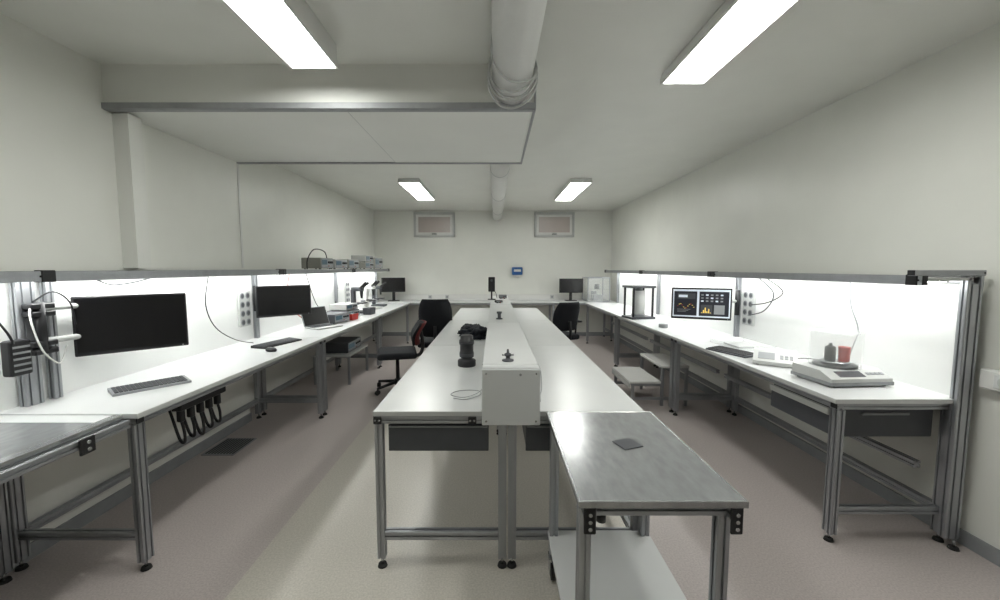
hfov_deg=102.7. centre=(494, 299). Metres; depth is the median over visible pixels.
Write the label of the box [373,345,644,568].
workbench
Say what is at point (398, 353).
office chair
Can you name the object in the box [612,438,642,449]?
plate
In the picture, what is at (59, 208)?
wall
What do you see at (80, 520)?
baseboard
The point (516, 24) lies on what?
ventilation duct
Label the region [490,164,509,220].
ventilation duct
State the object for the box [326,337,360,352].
amplifier
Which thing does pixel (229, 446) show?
floor vent grille
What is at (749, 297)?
panel
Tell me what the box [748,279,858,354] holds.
hanging cable
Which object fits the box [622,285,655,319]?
frame
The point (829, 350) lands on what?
bottle
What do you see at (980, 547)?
baseboard
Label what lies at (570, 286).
computer monitor
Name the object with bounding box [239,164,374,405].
wall
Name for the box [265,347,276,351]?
computer mouse
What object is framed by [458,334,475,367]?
lens
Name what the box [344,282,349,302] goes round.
panel
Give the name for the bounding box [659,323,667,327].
tape roll
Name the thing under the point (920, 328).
workbench
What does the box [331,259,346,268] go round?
supplies
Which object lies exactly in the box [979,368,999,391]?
wall socket trunking
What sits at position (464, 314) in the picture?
workbench
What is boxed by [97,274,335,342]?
hanging cable
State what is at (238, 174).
trim
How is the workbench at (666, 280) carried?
on the floor
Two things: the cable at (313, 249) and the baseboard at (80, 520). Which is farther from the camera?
the cable at (313, 249)
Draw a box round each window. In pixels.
[413,212,454,236]
[534,212,574,236]
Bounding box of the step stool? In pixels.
[612,353,688,405]
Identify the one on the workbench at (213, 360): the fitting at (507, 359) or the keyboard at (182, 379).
the keyboard at (182, 379)
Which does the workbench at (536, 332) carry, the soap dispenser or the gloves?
the gloves
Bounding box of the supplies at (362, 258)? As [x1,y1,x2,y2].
[351,255,372,261]
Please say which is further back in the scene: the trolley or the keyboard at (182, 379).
the keyboard at (182, 379)
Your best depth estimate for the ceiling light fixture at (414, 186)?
6.01 m
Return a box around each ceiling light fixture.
[221,0,338,68]
[398,178,434,200]
[554,178,591,200]
[660,0,799,84]
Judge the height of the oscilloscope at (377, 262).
0.200 m
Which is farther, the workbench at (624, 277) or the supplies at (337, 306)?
the workbench at (624, 277)
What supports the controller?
on the workbench at (920, 328)
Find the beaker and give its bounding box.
[838,346,850,361]
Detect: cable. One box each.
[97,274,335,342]
[306,249,326,268]
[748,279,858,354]
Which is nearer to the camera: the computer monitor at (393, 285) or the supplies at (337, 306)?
the supplies at (337, 306)
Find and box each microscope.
[350,282,368,313]
[361,280,381,308]
[371,282,386,306]
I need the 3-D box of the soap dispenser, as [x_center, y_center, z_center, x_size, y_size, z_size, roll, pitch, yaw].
[0.485,-0.602,8.725,0.230,0.230,0.110,0,5,0]
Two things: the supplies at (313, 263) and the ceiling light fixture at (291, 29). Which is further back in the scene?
the supplies at (313, 263)
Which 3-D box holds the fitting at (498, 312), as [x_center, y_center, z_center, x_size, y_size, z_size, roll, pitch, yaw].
[0.040,0.142,3.723,0.060,0.072,0.060,0,5,0]
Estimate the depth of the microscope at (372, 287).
6.74 m
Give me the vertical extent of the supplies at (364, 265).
0.110 m
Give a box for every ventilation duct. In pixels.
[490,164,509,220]
[491,0,546,104]
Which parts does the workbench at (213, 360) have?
power strip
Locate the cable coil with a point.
(489, 77)
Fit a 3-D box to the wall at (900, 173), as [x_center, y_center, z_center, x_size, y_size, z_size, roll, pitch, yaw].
[2.650,-0.157,3.599,0.200,2.740,10.400,0,5,0]
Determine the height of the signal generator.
0.100 m
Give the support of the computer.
on the workbench at (323, 283)
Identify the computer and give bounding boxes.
[301,306,342,329]
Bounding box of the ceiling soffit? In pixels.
[100,64,535,163]
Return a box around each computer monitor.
[32,293,188,356]
[252,285,310,317]
[381,278,404,300]
[559,279,582,300]
[671,287,739,320]
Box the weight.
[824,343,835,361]
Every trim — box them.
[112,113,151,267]
[237,164,243,267]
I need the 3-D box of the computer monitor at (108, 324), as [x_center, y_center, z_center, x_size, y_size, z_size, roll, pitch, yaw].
[-2.222,0.140,2.330,0.231,0.335,0.654,3,5,29]
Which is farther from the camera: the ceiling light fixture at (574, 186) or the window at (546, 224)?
the window at (546, 224)
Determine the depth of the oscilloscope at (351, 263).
5.90 m
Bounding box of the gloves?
[457,323,486,339]
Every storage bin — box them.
[349,313,357,319]
[363,307,375,314]
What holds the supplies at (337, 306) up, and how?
on the signal generator
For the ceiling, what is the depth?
2.34 m
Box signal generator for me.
[327,309,359,314]
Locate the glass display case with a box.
[582,277,609,301]
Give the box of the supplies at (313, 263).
[301,258,332,268]
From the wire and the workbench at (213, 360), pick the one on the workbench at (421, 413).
the wire
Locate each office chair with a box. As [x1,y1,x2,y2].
[375,320,426,395]
[417,299,451,347]
[553,302,581,339]
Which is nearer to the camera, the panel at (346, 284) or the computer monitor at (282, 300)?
the computer monitor at (282, 300)
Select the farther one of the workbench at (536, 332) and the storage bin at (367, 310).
the storage bin at (367, 310)
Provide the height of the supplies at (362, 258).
0.110 m
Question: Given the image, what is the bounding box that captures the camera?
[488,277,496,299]
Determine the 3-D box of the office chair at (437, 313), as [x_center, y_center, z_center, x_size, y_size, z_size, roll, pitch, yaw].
[-0.802,0.518,5.448,0.615,1.100,0.602,0,5,-5]
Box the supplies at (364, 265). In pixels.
[353,262,373,268]
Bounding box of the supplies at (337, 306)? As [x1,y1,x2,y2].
[329,303,356,310]
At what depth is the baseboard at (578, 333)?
8.88 m
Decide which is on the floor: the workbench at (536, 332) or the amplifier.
the workbench at (536, 332)
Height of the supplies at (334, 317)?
0.120 m
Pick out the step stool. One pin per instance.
(635, 376)
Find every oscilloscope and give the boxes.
[335,259,358,268]
[363,257,382,268]
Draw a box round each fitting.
[496,311,502,318]
[502,349,513,361]
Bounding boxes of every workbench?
[0,269,324,571]
[257,269,381,414]
[337,269,409,366]
[372,294,615,340]
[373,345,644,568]
[430,321,574,431]
[451,308,549,320]
[585,270,656,366]
[615,270,735,412]
[672,270,986,551]
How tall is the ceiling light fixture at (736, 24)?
0.064 m
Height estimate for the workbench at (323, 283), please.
1.490 m
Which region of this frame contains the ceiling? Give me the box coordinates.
[0,0,999,210]
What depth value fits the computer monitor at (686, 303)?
3.94 m
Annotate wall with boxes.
[0,13,249,542]
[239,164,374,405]
[374,211,612,331]
[610,22,999,549]
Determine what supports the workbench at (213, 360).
on the floor
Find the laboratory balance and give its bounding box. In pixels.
[790,358,893,386]
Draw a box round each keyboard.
[107,375,191,396]
[251,337,301,348]
[706,345,753,357]
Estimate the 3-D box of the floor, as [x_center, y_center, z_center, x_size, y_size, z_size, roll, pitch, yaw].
[-0.040,1.258,3.712,5.580,0.100,10.800,0,5,0]
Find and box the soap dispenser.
[512,267,522,277]
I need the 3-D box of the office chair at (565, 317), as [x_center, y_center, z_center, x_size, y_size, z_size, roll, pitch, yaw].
[0.993,0.513,6.133,0.670,1.000,0.602,-2,5,-25]
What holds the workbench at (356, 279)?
on the floor
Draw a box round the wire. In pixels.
[451,389,481,399]
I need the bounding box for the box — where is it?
[482,296,540,424]
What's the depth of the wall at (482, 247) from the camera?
8.75 m
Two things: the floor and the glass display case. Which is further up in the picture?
the glass display case
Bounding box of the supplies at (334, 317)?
[327,311,349,323]
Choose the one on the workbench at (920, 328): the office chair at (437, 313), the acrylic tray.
the acrylic tray
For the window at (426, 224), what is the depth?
8.66 m
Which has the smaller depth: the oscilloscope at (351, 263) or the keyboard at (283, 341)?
the keyboard at (283, 341)
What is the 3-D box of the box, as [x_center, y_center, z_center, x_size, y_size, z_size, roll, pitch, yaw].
[0.074,0.261,4.381,0.291,0.271,5.008,0,5,0]
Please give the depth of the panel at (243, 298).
3.76 m
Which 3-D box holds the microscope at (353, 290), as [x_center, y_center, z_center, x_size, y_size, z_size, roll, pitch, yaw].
[-2.082,-0.042,6.163,0.276,0.482,0.264,1,5,10]
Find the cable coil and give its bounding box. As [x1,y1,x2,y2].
[487,34,537,108]
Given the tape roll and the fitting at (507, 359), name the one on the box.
the fitting at (507, 359)
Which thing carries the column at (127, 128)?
attached to the wall at (59, 208)
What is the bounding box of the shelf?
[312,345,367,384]
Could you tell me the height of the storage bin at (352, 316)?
0.084 m
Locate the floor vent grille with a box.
[201,438,256,455]
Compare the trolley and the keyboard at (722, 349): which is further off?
the keyboard at (722, 349)
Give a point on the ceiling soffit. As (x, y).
(239, 113)
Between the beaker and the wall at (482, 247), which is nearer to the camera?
the beaker
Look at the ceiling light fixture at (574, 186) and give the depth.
6.01 m
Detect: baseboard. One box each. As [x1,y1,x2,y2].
[0,413,251,577]
[382,332,608,335]
[609,335,999,566]
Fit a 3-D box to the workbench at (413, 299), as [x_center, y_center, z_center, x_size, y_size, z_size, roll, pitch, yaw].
[-0.040,0.359,8.498,5.080,0.930,0.645,0,5,0]
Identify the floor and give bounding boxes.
[0,336,999,599]
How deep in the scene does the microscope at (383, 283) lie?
7.23 m
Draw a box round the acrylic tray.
[724,342,758,347]
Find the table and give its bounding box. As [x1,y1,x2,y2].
[0,415,130,585]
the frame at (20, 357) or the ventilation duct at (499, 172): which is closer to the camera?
the frame at (20, 357)
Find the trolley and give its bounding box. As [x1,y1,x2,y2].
[546,412,748,599]
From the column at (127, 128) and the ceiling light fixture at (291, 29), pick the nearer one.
the ceiling light fixture at (291, 29)
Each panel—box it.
[237,291,250,326]
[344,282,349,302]
[742,291,755,325]
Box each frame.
[0,282,76,406]
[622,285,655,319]
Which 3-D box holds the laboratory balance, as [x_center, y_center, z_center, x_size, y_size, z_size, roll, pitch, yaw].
[2.115,0.344,2.458,0.390,0.303,0.316,0,5,-4]
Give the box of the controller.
[752,347,815,367]

